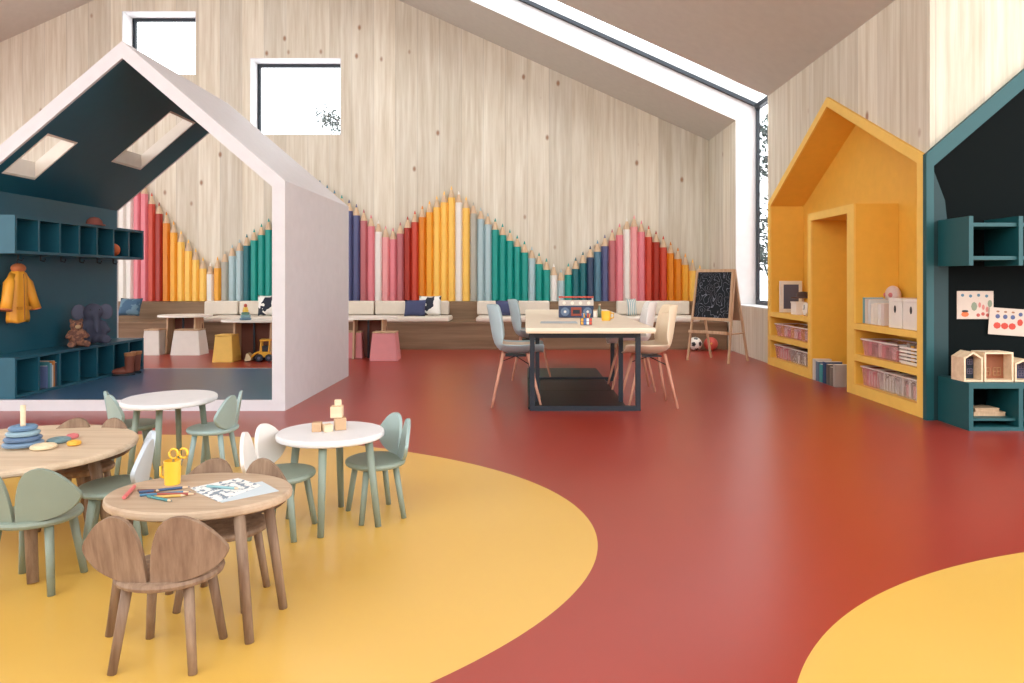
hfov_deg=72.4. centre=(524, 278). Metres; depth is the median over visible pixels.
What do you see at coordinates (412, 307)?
pillow
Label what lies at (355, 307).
cushion
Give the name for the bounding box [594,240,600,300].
pencil
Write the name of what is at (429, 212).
pencil
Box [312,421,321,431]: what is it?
wooden block
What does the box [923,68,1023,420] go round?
house
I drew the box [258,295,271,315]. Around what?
pillow
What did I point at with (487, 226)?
pencil
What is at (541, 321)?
paper sheet
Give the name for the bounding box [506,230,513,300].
pencil
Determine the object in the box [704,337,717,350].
ball
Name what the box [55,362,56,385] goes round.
book
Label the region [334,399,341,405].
wooden block
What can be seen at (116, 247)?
basketball
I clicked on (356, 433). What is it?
table
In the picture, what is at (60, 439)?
ring
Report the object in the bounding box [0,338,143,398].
bench
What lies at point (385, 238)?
pencil
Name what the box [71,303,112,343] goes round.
elephant
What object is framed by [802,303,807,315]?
clock
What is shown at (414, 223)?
pencil
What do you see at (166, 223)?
pencil
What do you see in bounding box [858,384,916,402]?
shelf
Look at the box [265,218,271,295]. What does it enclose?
pencil
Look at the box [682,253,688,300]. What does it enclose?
pencil
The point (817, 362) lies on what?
book
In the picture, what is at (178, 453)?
scissors
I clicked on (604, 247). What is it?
pencil
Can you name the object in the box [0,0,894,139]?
ceiling
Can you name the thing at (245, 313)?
stacking toy
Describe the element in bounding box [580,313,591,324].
pot
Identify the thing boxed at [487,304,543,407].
shell chair
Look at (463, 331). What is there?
bench
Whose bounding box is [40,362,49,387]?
book
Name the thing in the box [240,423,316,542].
chair
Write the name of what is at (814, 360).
book
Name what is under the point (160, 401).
table
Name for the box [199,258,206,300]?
pencil
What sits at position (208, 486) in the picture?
pencil
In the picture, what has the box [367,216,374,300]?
pencil
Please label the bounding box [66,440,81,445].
ring
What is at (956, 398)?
base cabinet
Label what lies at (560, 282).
pencil
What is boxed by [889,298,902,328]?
magazine file
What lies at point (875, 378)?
storage bin
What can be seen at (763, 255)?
tree
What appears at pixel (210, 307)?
cushion
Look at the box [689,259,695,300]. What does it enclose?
pencil
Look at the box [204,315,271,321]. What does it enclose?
seat cushion
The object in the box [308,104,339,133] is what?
tree
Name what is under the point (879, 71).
wall
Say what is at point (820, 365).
book
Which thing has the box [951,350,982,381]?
dollhouse
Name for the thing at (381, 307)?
cushion
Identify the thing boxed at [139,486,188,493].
pencil
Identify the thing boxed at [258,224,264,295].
pencil
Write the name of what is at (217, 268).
pencil
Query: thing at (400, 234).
pencil
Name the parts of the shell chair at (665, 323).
leg, leg, leg, leg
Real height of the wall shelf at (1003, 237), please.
0.397 m
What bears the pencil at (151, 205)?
on the bench at (463, 331)
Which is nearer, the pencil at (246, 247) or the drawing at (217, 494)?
the drawing at (217, 494)
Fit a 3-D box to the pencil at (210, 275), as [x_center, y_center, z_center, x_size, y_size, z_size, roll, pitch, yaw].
[-5.996,0.054,13.336,0.139,0.731,0.121,0,0,0]
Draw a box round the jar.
[593,310,596,317]
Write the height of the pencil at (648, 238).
1.438 m
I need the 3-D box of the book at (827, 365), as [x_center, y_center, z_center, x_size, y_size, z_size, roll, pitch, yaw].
[3.600,1.104,8.103,0.200,0.232,0.070,0,0,0]
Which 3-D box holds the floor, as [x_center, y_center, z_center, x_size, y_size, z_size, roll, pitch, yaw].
[-2.650,1.280,5.000,23.300,0.120,18.000,0,0,0]
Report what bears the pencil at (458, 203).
on the bench at (463, 331)
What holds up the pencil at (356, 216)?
on the bench at (463, 331)
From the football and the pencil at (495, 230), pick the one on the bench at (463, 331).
the pencil at (495, 230)
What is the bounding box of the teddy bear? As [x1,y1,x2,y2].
[65,318,90,347]
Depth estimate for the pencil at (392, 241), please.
13.29 m
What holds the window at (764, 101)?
in the wall at (879, 71)
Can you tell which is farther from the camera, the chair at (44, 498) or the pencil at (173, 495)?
the chair at (44, 498)
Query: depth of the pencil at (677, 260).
13.29 m
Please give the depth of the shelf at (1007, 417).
5.65 m
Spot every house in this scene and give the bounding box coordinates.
[768,97,923,417]
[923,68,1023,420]
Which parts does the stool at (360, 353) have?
panel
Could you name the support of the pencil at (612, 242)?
on the bench at (463, 331)
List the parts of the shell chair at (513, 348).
leg, leg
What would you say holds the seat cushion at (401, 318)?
on the bench at (463, 331)
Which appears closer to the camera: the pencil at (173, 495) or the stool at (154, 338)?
the pencil at (173, 495)
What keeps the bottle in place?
on the work table at (567, 389)
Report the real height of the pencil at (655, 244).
1.341 m
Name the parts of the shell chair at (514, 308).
leg, leg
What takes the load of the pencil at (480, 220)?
on the bench at (463, 331)
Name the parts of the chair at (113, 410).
backrest panel, backrest panel, leg, seat, leg, leg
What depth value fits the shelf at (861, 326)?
6.98 m
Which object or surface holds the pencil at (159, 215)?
on the bench at (463, 331)
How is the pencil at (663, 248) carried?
on the bench at (463, 331)
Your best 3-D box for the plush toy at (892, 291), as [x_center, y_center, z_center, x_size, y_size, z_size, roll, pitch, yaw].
[3.866,0.268,7.361,0.142,0.395,0.215,0,0,0]
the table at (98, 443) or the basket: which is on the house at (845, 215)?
the basket
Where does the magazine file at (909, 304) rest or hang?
on the house at (845, 215)
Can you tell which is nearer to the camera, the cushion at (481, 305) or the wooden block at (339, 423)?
the wooden block at (339, 423)
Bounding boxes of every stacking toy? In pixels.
[1,405,43,449]
[240,304,250,319]
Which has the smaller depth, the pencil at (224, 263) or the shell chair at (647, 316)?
the shell chair at (647, 316)
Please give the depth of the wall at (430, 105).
13.40 m
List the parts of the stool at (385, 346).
seat, panel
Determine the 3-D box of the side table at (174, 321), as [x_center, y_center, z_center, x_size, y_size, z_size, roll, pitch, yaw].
[-5.604,0.905,11.550,0.856,0.630,0.700,0,0,0]
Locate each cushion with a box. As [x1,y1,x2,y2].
[204,301,239,314]
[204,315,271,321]
[239,301,257,314]
[349,301,374,314]
[349,315,452,321]
[375,301,448,314]
[476,315,524,321]
[477,301,549,314]
[616,301,688,314]
[622,315,699,321]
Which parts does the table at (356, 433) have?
leg, leg, leg, leg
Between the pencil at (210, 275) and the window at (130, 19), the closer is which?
the pencil at (210, 275)
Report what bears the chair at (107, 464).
on the floor
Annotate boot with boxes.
[112,352,135,375]
[121,351,141,373]
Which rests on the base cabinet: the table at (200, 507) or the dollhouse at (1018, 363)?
the dollhouse at (1018, 363)
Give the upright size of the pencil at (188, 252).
1.171 m
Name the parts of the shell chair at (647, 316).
leg, leg, leg, leg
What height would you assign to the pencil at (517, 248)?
1.255 m
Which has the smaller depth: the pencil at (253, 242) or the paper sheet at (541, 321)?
the paper sheet at (541, 321)
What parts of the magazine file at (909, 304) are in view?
lid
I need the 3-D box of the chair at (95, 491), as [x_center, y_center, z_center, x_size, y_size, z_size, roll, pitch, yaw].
[-1.857,0.972,3.181,0.311,0.501,0.453,0,0,-24]
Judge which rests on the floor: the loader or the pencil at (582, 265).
the loader
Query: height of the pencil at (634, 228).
1.633 m
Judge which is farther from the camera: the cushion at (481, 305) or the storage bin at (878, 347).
the cushion at (481, 305)
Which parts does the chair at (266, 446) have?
backrest panel, backrest panel, leg, seat, leg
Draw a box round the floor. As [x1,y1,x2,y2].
[0,349,1023,682]
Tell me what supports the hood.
attached to the raincoat
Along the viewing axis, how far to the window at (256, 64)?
13.64 m
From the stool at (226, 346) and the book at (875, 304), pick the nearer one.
the book at (875, 304)
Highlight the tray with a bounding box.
[688,330,728,334]
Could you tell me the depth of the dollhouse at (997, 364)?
5.77 m
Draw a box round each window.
[122,11,195,74]
[250,58,340,134]
[519,0,767,304]
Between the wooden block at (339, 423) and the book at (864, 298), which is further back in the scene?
the book at (864, 298)
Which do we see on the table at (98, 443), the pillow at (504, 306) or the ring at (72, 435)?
the ring at (72, 435)
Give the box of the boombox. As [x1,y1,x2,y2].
[559,295,593,317]
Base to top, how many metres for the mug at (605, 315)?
0.100 m
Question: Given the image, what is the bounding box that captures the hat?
[791,292,807,301]
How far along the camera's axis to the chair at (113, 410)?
4.39 m
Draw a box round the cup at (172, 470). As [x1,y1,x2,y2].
[159,458,180,485]
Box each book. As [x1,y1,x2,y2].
[40,361,54,386]
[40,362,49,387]
[40,366,47,387]
[50,363,51,386]
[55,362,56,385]
[813,359,831,379]
[816,361,822,380]
[819,364,822,381]
[823,361,841,383]
[826,364,832,384]
[829,367,832,385]
[833,364,846,386]
[863,297,882,322]
[865,299,885,323]
[868,300,888,323]
[871,304,873,323]
[874,303,881,324]
[878,304,880,324]
[881,303,888,325]
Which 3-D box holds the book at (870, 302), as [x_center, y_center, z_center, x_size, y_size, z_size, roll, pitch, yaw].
[3.680,0.343,7.283,0.200,0.248,0.052,0,0,0]
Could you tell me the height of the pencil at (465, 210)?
1.989 m
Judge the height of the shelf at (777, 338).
0.065 m
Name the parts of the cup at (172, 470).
handle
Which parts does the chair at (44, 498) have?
backrest panel, leg, seat, backrest panel, leg, leg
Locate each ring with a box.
[29,442,57,450]
[46,436,71,443]
[66,433,78,438]
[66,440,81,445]
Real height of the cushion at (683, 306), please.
0.255 m
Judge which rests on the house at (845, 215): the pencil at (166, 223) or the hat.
the hat
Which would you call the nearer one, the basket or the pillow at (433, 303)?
the basket
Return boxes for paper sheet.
[197,481,277,502]
[540,321,576,322]
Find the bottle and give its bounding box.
[597,304,601,317]
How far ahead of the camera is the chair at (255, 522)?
2.75 m
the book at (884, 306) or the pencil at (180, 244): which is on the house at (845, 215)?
the book at (884, 306)
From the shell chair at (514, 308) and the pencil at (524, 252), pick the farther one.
the pencil at (524, 252)
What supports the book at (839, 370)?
on the floor
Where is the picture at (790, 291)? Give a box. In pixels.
[784,285,798,308]
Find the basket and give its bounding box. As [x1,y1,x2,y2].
[899,343,916,366]
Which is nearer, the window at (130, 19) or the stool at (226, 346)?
the stool at (226, 346)
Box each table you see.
[0,425,138,583]
[102,473,292,644]
[119,390,217,478]
[157,314,212,353]
[221,318,271,359]
[275,421,383,537]
[349,316,397,358]
[525,310,655,410]
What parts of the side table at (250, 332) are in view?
leg, steel post, panel, leg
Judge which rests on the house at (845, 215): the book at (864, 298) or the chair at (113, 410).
the book at (864, 298)
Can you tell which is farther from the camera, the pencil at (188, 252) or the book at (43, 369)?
the pencil at (188, 252)
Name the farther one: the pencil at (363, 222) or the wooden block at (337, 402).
the pencil at (363, 222)
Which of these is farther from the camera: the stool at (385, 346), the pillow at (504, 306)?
the pillow at (504, 306)
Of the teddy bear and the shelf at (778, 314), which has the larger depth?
the shelf at (778, 314)
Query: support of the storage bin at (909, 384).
on the house at (845, 215)
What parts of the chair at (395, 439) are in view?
leg, leg, seat, leg, backrest panel, leg, backrest panel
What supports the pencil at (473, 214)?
on the bench at (463, 331)
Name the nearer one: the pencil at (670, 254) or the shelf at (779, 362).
the shelf at (779, 362)
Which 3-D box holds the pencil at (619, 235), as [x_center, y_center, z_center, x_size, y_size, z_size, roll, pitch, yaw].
[1.800,-0.318,13.336,0.139,1.477,0.121,0,0,0]
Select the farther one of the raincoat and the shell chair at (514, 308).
the shell chair at (514, 308)
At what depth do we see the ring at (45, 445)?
3.14 m
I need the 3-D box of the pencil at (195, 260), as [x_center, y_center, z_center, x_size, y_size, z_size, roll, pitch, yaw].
[-6.274,-0.082,13.336,0.139,1.004,0.121,0,0,0]
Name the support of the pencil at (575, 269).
on the bench at (463, 331)
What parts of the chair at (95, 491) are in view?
leg, leg, seat, leg, backrest panel, leg, backrest panel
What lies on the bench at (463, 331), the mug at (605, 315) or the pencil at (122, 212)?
the pencil at (122, 212)
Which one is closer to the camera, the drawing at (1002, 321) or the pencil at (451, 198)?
the drawing at (1002, 321)
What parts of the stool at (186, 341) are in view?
panel, seat, panel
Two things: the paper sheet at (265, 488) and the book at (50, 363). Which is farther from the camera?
the book at (50, 363)
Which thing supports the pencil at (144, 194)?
on the bench at (463, 331)
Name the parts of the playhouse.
floor panel, frame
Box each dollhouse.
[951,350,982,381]
[971,350,1012,381]
[1013,357,1023,381]
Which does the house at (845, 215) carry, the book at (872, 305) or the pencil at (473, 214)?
the book at (872, 305)
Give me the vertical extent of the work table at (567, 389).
0.775 m
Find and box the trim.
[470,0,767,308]
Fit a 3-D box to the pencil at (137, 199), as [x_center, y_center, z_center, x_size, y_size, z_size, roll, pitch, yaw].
[-7.388,-0.806,13.336,0.139,2.452,0.121,0,0,0]
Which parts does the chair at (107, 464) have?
backrest panel, seat, leg, leg, backrest panel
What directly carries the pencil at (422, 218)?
on the bench at (463, 331)
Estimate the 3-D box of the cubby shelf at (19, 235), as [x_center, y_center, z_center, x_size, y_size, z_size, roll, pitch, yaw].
[-4.915,-0.437,7.635,0.391,0.527,2.210,0,0,0]
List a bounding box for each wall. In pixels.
[0,0,708,300]
[709,0,928,362]
[929,0,1023,148]
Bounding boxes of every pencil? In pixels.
[119,205,125,300]
[126,198,133,298]
[134,192,140,298]
[137,489,159,491]
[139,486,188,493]
[140,491,190,496]
[141,188,147,300]
[147,495,170,501]
[148,193,154,300]
[155,203,162,300]
[156,494,184,497]
[157,493,193,494]
[163,212,169,300]
[170,221,176,300]
[177,232,184,300]
[185,240,191,300]
[192,248,198,300]
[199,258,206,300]
[206,485,239,489]
[207,263,213,300]
[214,257,220,300]
[221,251,228,300]
[229,245,235,300]
[236,239,242,300]
[243,234,249,300]
[250,230,257,300]
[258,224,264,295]
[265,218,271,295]
[347,200,352,300]
[353,204,359,300]
[360,209,366,300]
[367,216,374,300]
[375,220,381,300]
[382,226,388,300]
[389,229,396,300]
[397,222,403,300]
[404,216,410,300]
[411,211,418,299]
[419,206,425,295]
[426,201,432,295]
[433,196,439,295]
[440,192,447,300]
[448,186,454,300]
[455,191,461,300]
[462,198,469,300]
[470,202,476,300]
[477,208,483,300]
[484,214,491,300]
[492,218,498,300]
[499,224,505,300]
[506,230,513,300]
[514,236,520,300]
[521,241,527,300]
[528,247,534,300]
[535,253,542,300]
[543,258,549,300]
[550,264,556,300]
[557,270,564,300]
[565,263,571,299]
[572,257,578,299]
[579,253,586,299]
[587,246,593,299]
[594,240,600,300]
[601,235,608,300]
[609,229,615,300]
[616,224,622,300]
[623,218,629,300]
[630,216,637,300]
[638,220,644,300]
[645,226,651,300]
[652,232,659,300]
[660,236,666,300]
[667,242,673,300]
[674,248,681,300]
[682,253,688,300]
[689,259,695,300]
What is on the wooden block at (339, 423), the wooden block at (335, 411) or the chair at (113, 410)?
the wooden block at (335, 411)
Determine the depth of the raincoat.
6.80 m
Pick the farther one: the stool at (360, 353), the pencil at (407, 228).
the pencil at (407, 228)
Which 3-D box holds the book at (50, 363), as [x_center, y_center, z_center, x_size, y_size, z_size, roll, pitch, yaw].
[-4.860,0.969,7.045,0.180,0.242,0.026,0,0,0]
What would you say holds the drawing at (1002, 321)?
attached to the house at (976, 169)
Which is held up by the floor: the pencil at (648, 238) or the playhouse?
the playhouse
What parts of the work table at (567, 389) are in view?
post, board, board, leg frame, board, leg frame, post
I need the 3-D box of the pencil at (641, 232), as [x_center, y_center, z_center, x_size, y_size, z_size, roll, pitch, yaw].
[2.218,-0.348,13.336,0.139,1.536,0.121,0,0,0]
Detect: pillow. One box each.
[118,298,142,315]
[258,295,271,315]
[404,300,425,315]
[419,296,440,315]
[495,300,518,315]
[625,298,636,315]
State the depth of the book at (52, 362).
7.08 m
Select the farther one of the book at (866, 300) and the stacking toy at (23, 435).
the book at (866, 300)
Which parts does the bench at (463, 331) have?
panel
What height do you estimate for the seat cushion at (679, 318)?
0.085 m
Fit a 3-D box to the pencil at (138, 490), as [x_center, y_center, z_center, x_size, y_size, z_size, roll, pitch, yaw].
[-1.358,0.763,2.528,0.083,0.009,0.010,0,0,4]
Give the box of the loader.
[244,339,271,361]
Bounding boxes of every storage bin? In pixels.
[774,323,807,340]
[774,344,802,360]
[788,348,807,365]
[860,338,916,360]
[860,365,891,387]
[876,370,908,392]
[893,374,916,398]
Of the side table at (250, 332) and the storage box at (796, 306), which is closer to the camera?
the storage box at (796, 306)
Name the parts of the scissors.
handle, handle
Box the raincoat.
[0,260,41,323]
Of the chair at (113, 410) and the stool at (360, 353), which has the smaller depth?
the chair at (113, 410)
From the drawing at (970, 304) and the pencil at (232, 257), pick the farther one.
the pencil at (232, 257)
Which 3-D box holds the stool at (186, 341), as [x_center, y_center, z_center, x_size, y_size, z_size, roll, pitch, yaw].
[-5.430,1.014,11.343,0.476,0.412,0.334,0,0,0]
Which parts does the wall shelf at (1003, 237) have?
panel, shelf, shelf, panel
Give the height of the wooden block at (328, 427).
0.036 m
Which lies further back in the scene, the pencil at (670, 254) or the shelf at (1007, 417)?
the pencil at (670, 254)
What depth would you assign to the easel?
10.33 m
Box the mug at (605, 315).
[601,311,613,320]
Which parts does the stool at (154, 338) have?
panel, seat, panel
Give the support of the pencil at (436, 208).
on the bench at (463, 331)
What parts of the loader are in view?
driver seat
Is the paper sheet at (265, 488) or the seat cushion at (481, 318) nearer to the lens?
the paper sheet at (265, 488)
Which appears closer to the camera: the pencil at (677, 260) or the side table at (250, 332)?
the side table at (250, 332)
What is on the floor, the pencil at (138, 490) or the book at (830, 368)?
the book at (830, 368)
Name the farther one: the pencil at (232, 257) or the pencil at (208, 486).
the pencil at (232, 257)
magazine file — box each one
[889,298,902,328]
[903,298,916,330]
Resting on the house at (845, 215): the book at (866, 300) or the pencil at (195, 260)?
the book at (866, 300)
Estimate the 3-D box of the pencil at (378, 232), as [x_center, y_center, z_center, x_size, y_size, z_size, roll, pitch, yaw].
[-2.794,-0.349,13.336,0.139,1.538,0.121,0,0,0]
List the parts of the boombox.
handle, cassette door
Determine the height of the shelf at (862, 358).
0.065 m
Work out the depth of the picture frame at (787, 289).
9.80 m
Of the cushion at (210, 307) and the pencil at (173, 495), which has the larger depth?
the cushion at (210, 307)
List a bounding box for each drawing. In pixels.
[191,478,261,501]
[957,291,992,318]
[988,307,1023,335]
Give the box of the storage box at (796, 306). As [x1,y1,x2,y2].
[790,301,806,314]
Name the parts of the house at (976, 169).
post, border panel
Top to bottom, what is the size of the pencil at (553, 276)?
0.713 m
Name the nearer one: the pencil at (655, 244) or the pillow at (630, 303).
the pillow at (630, 303)
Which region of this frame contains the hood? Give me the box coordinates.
[10,263,25,271]
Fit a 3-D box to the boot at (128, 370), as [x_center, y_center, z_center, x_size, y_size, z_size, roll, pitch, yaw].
[-4.665,0.989,8.130,0.257,0.260,0.124,0,0,-21]
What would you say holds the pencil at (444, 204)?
on the bench at (463, 331)
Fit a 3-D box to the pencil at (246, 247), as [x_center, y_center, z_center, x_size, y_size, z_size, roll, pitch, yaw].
[-5.300,-0.218,13.336,0.139,1.275,0.121,0,0,0]
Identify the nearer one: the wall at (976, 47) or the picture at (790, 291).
the wall at (976, 47)
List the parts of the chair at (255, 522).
leg, leg, backrest panel, seat, leg, backrest panel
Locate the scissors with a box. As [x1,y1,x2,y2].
[168,447,188,464]
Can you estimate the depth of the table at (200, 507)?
2.40 m
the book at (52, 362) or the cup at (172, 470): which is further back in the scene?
the book at (52, 362)
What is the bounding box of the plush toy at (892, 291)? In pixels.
[883,286,900,299]
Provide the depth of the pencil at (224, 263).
13.30 m
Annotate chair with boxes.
[0,468,87,596]
[38,418,130,531]
[78,430,155,559]
[82,516,229,675]
[103,391,155,474]
[172,458,287,613]
[185,390,242,474]
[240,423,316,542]
[345,412,410,525]
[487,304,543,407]
[508,299,550,380]
[606,301,656,391]
[617,304,678,408]
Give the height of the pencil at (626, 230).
1.583 m
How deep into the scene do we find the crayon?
2.49 m
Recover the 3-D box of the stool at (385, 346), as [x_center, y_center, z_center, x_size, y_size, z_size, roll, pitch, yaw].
[-2.113,1.006,10.595,0.416,0.430,0.334,0,0,0]
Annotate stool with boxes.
[143,328,165,354]
[170,328,208,354]
[212,334,240,361]
[349,330,364,357]
[369,331,400,360]
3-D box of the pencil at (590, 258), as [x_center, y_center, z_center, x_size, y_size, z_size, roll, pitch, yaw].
[1.244,-0.106,13.336,0.139,1.052,0.121,0,0,0]
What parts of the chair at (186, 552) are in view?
backrest panel, leg, leg, seat, backrest panel, leg, leg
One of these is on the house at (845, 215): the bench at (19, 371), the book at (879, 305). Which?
the book at (879, 305)
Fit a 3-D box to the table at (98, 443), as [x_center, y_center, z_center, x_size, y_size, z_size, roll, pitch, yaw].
[-2.360,0.998,3.220,1.030,0.455,1.000,0,0,0]
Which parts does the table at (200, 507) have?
leg, leg, leg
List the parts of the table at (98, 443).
leg, leg, leg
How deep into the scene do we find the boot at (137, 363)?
8.29 m
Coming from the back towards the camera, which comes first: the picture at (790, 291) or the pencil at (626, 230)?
the pencil at (626, 230)
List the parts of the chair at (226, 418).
leg, leg, seat, leg, backrest panel, leg, backrest panel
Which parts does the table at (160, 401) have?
leg, leg, leg, leg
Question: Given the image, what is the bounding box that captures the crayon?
[122,485,135,498]
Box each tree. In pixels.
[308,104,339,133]
[760,113,767,276]
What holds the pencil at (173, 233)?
on the bench at (463, 331)
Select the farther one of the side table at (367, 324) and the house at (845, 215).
the side table at (367, 324)
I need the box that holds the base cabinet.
[938,376,1023,430]
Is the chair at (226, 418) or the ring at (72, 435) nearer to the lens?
the ring at (72, 435)
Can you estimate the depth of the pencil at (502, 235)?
13.29 m
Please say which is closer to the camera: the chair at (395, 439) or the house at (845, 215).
the chair at (395, 439)
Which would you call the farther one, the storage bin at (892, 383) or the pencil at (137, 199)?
the pencil at (137, 199)
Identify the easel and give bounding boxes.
[686,269,748,363]
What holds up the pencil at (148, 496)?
on the table at (200, 507)
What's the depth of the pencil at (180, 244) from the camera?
13.30 m
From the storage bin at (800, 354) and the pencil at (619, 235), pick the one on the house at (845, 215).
the storage bin at (800, 354)
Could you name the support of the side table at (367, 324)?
on the floor
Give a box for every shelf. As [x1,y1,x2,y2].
[0,215,143,264]
[773,357,807,367]
[774,335,807,342]
[776,312,807,316]
[858,323,914,330]
[858,354,916,367]
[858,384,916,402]
[938,216,1023,265]
[973,415,1015,420]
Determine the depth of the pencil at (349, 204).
13.31 m
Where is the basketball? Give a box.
[114,244,119,255]
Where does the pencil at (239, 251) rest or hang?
on the bench at (463, 331)
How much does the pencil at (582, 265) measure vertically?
0.942 m
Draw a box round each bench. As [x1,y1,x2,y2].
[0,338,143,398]
[118,301,726,348]
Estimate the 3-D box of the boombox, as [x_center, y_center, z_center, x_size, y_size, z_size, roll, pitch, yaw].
[0.591,0.299,8.082,0.403,0.290,0.117,0,0,0]
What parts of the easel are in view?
leg, rail, leg, rail, rail, rail, leg, leg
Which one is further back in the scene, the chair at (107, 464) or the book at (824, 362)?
the book at (824, 362)
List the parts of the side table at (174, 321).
leg, panel, leg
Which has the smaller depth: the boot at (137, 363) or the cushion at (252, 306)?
the boot at (137, 363)
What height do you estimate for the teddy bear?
0.304 m
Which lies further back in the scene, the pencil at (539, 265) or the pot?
the pencil at (539, 265)
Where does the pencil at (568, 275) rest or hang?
on the bench at (463, 331)
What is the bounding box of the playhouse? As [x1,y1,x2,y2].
[0,41,348,410]
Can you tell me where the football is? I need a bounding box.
[690,337,701,350]
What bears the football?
on the floor
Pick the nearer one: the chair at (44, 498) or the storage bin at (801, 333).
the chair at (44, 498)
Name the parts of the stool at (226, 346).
panel, seat, panel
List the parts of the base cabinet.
panel, panel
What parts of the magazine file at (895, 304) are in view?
lid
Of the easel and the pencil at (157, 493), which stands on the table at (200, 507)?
the pencil at (157, 493)
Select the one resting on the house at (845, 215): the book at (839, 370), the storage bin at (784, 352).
the storage bin at (784, 352)
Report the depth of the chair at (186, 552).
2.15 m
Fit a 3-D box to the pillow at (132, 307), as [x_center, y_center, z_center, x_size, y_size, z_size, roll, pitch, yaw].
[-7.051,0.499,12.498,0.460,0.315,0.177,0,0,11]
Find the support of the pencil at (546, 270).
on the bench at (463, 331)
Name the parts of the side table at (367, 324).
leg, steel post, panel, leg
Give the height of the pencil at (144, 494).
0.009 m
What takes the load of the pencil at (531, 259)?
on the bench at (463, 331)
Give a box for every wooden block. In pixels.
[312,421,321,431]
[322,423,332,431]
[330,405,343,417]
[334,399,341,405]
[334,416,345,430]
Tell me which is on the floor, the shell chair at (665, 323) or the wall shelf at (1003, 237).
the shell chair at (665, 323)
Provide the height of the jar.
0.093 m
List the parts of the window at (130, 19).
frame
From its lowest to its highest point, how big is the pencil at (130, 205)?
2.646 m
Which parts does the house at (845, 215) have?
roof panel, panel, roof panel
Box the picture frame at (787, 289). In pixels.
[779,281,801,311]

